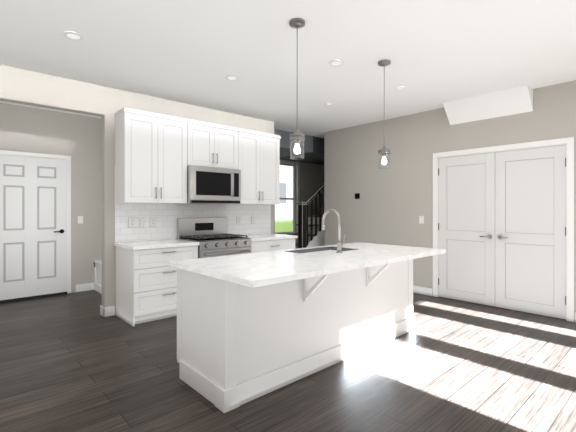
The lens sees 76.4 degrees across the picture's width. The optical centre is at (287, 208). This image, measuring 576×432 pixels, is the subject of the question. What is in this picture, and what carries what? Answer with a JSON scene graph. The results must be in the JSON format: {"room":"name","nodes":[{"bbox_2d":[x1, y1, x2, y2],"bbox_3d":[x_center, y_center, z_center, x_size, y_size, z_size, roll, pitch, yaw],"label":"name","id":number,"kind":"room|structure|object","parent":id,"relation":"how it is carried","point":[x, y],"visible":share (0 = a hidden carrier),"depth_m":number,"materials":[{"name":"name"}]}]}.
{"room":"kitchen","nodes":[
{"label":"kitchen","id":0,"kind":"room"},
{"bbox_2d":[0,65,104,116],"bbox_3d":[-4.061,-0.088,3.809,3.520,2.750,1.700,0,0,-42],"label":"wall","id":1,"kind":"structure","parent":0,"point":[17,85],"depth_m":4.00,"materials":[{"name":"beige paint"}]},
{"bbox_2d":[0,103,323,292],"bbox_3d":[-1.980,-0.088,6.946,10.820,2.750,0.140,0,0,-42],"label":"wall","id":2,"kind":"structure","parent":0,"point":[22,129],"depth_m":5.69,"materials":[{"name":"grey paint"}]},
{"bbox_2d":[0,155,66,302],"bbox_3d":[-3.675,0.271,5.233,0.904,2.031,0.100,0,0,-42],"label":"entry door","id":3,"kind":"structure","parent":2,"relation":"in","point":[33,190],"depth_m":5.25,"materials":[{"name":"white wood"}]},
{"bbox_2d":[0,150,70,292],"bbox_3d":[-3.706,0.238,5.267,1.024,2.097,0.018,0,0,-42],"label":"door frame","id":4,"kind":"structure","parent":2,"relation":"attached to","point":[2,152],"depth_m":5.57,"materials":[{"name":"white wood"}]},
{"bbox_2d":[78,216,82,223],"bbox_3d":[-3.233,0.168,5.704,0.075,0.118,0.009,0,0,-42],"label":"switch","id":5,"kind":"object","parent":2,"relation":"attached to","point":[80,218],"visible":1,"depth_m":5.70,"materials":[{"name":"white plastic"}]},
{"bbox_2d":[274,160,299,234],"bbox_3d":[-0.073,-0.233,8.638,0.880,1.820,0.144,0,0,-42],"label":"window","id":6,"kind":"structure","parent":2,"relation":"in","point":[289,163],"depth_m":8.85,"materials":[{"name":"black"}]},
{"bbox_2d":[76,283,575,321],"bbox_3d":[0.849,1.229,3.747,10.698,0.114,8.398,0,0,-42],"label":"baseboard","id":7,"kind":"structure","parent":2,"relation":"attached to","point":[104,311],"depth_m":5.48,"materials":[{"name":"white wood"}]},
{"bbox_2d":[0,0,575,137],"bbox_3d":[0.849,-1.493,3.747,11.000,0.060,8.700,0,0,-42],"label":"ceiling","id":8,"kind":"structure","parent":0,"point":[184,51],"depth_m":3.34,"materials":[{"name":"white paint"}]},
{"bbox_2d":[63,31,83,40],"bbox_3d":[-1.808,-1.458,3.087,0.150,0.009,0.150,0,0,-42],"label":"recessed light","id":9,"kind":"object","parent":8,"relation":"in","point":[68,34],"visible":1,"depth_m":3.07,"materials":[{"name":"white"}]},
{"bbox_2d":[225,75,238,80],"bbox_3d":[-0.622,-1.458,4.071,0.150,0.009,0.150,0,0,-42],"label":"recessed light","id":10,"kind":"object","parent":8,"relation":"in","point":[228,77],"visible":1,"depth_m":4.05,"materials":[{"name":"white"}]},
{"bbox_2d":[289,18,304,153],"bbox_3d":[0.071,-0.929,2.864,0.124,1.068,0.124,0,0,-42],"label":"pendant light","id":11,"kind":"object","parent":8,"relation":"hanging from","point":[297,23],"visible":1,"depth_m":2.85,"materials":[{"name":"silver metal"}]},
{"bbox_2d":[274,129,323,164],"bbox_3d":[0.738,-1.303,8.445,4.538,0.319,1.299,0,0,-42],"label":"bulkhead","id":12,"kind":"object","parent":8,"relation":"attached to","point":[312,148],"depth_m":7.41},
{"bbox_2d":[329,60,343,65],"bbox_3d":[0.484,-1.458,3.658,0.150,0.009,0.150,0,0,-42],"label":"recessed light","id":13,"kind":"object","parent":8,"relation":"in","point":[333,62],"visible":1,"depth_m":3.65,"materials":[{"name":"white"}]},
{"bbox_2d":[378,60,390,166],"bbox_3d":[0.958,-0.934,3.643,0.124,1.058,0.124,0,0,-42],"label":"pendant light","id":14,"kind":"object","parent":8,"relation":"hanging from","point":[383,151],"visible":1,"depth_m":3.63,"materials":[{"name":"silver metal"}]},
{"bbox_2d":[0,290,575,431],"bbox_3d":[0.849,1.317,3.747,11.000,0.060,8.700,0,0,-42],"label":"floor","id":15,"kind":"structure","parent":0,"point":[66,366],"depth_m":2.71,"materials":[{"name":"brown wood"}]},
{"bbox_2d":[93,260,101,293],"bbox_3d":[-2.422,1.052,5.386,0.410,0.469,1.568,0,0,-42],"label":"bench","id":16,"kind":"object","parent":15,"relation":"on","point":[97,263],"visible":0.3,"depth_m":5.70,"materials":[{"name":"white wood"}]},
{"bbox_2d":[102,87,273,314],"bbox_3d":[-1.783,-0.088,5.882,2.640,2.750,1.700,0,0,-42],"label":"wall","id":17,"kind":"structure","parent":15,"relation":"on","point":[116,100],"depth_m":4.44,"materials":[{"name":"beige paint"}]},
{"bbox_2d":[128,217,143,227],"bbox_3d":[-1.907,0.170,4.599,0.196,0.124,0.008,0,0,-42],"label":"outlet","id":18,"kind":"object","parent":17,"relation":"attached to","point":[132,222],"visible":1,"depth_m":4.59,"materials":[{"name":"grey plastic"}]},
{"bbox_2d":[150,217,155,226],"bbox_3d":[-1.750,0.170,4.742,0.081,0.124,0.008,0,0,-42],"label":"outlet","id":19,"kind":"object","parent":17,"relation":"attached to","point":[152,219],"visible":1,"depth_m":4.74,"materials":[{"name":"grey plastic"}]},
{"bbox_2d":[115,166,270,241],"bbox_3d":[-1.194,-0.059,5.261,2.445,0.929,0.009,0,0,-42],"label":"tile backsplash","id":20,"kind":"structure","parent":17,"relation":"attached to","point":[166,215],"depth_m":4.94,"materials":[{"name":"white tile"}]},
{"bbox_2d":[114,108,280,204],"bbox_3d":[-1.102,-0.618,5.104,2.384,1.090,0.364,0,0,-42],"label":"upper cabinet","id":21,"kind":"object","parent":17,"relation":"attached to","point":[154,152],"visible":0.98,"depth_m":4.65,"materials":[{"name":"white wood"}]},
{"bbox_2d":[181,165,240,203],"bbox_3d":[-1.076,-0.318,5.068,0.782,0.485,0.449,0,0,-42],"label":"microwave","id":22,"kind":"object","parent":21,"relation":"attached to","point":[205,185],"visible":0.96,"depth_m":4.90,"materials":[{"name":"silver metal"}]},
{"bbox_2d":[236,216,240,223],"bbox_3d":[-0.759,0.170,5.644,0.081,0.124,0.008,0,0,-42],"label":"outlet","id":23,"kind":"object","parent":17,"relation":"attached to","point":[238,218],"visible":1,"depth_m":5.64,"materials":[{"name":"grey plastic"}]},
{"bbox_2d":[251,216,254,223],"bbox_3d":[-0.552,0.170,5.833,0.081,0.124,0.008,0,0,-42],"label":"outlet","id":24,"kind":"object","parent":17,"relation":"attached to","point":[252,217],"visible":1,"depth_m":5.83,"materials":[{"name":"grey plastic"}]},
{"bbox_2d":[114,234,297,326],"bbox_3d":[-0.974,0.847,5.019,2.465,0.879,0.642,0,0,-42],"label":"base cabinet","id":25,"kind":"object","parent":15,"relation":"on","point":[146,282],"visible":0.52,"depth_m":4.21,"materials":[{"name":"white wood"}]},
{"bbox_2d":[177,217,250,257],"bbox_3d":[-0.983,0.706,4.966,0.778,1.161,0.704,0,0,-42],"label":"range","id":26,"kind":"object","parent":15,"relation":"on","point":[213,238],"visible":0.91,"depth_m":4.94,"materials":[{"name":"silver metal"}]},
{"bbox_2d":[287,184,323,248],"bbox_3d":[0.320,0.172,7.650,1.671,2.229,1.014,0,0,-42],"label":"stairs","id":27,"kind":"structure","parent":15,"relation":"on","point":[310,233],"depth_m":7.20,"materials":[{"name":"black wood"}]},
{"bbox_2d":[170,209,445,412],"bbox_3d":[0.335,0.642,3.272,2.420,1.288,1.070,0,0,-42],"label":"kitchen island","id":28,"kind":"object","parent":15,"relation":"on","point":[250,326],"visible":1,"depth_m":2.73,"materials":[{"name":"white"}]},
{"bbox_2d":[324,80,575,321],"bbox_3d":[3.319,-0.088,4.845,1.000,2.750,6.700,0,0,-42],"label":"wall","id":29,"kind":"structure","parent":0,"point":[394,195],"depth_m":5.73,"materials":[{"name":"grey paint"}]},
{"bbox_2d":[355,193,359,198],"bbox_3d":[1.210,-0.226,6.404,0.020,0.095,0.095,0,0,-42],"label":"thermostat","id":30,"kind":"object","parent":29,"relation":"attached to","point":[357,195],"visible":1,"depth_m":6.39,"materials":[{"name":"black plastic"}]},
{"bbox_2d":[419,216,423,223],"bbox_3d":[2.015,0.163,5.528,0.009,0.118,0.075,0,0,-42],"label":"light switch","id":31,"kind":"object","parent":29,"relation":"attached to","point":[421,218],"visible":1,"depth_m":5.52,"materials":[{"name":"white plastic"}]},
{"bbox_2d":[443,85,532,124],"bbox_3d":[2.561,-1.328,4.757,0.239,0.269,1.010,0,0,-42],"label":"ceiling bulkhead","id":32,"kind":"object","parent":29,"relation":"attached to","point":[516,100],"depth_m":4.70,"materials":[{"name":"white paint"}]},
{"bbox_2d":[438,145,565,318],"bbox_3d":[2.700,0.268,4.782,0.095,2.021,1.524,0,0,-42],"label":"double door","id":33,"kind":"structure","parent":29,"relation":"in","point":[502,223],"depth_m":4.70,"materials":[{"name":"white wood"}]},
{"bbox_2d":[433,137,573,321],"bbox_3d":[2.738,0.233,4.817,0.135,2.106,1.664,0,0,-42],"label":"door frame","id":34,"kind":"structure","parent":29,"relation":"in","point":[569,142],"depth_m":4.29,"materials":[{"name":"white wood"}]},
{"label":"outside","id":35,"kind":"structure","parent":0,"visible":0},
{"bbox_2d":[275,165,292,231],"bbox_3d":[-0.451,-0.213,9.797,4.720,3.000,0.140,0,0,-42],"label":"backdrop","id":36,"kind":"structure","parent":35,"point":[284,210],"depth_m":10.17,"materials":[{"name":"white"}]}
]}

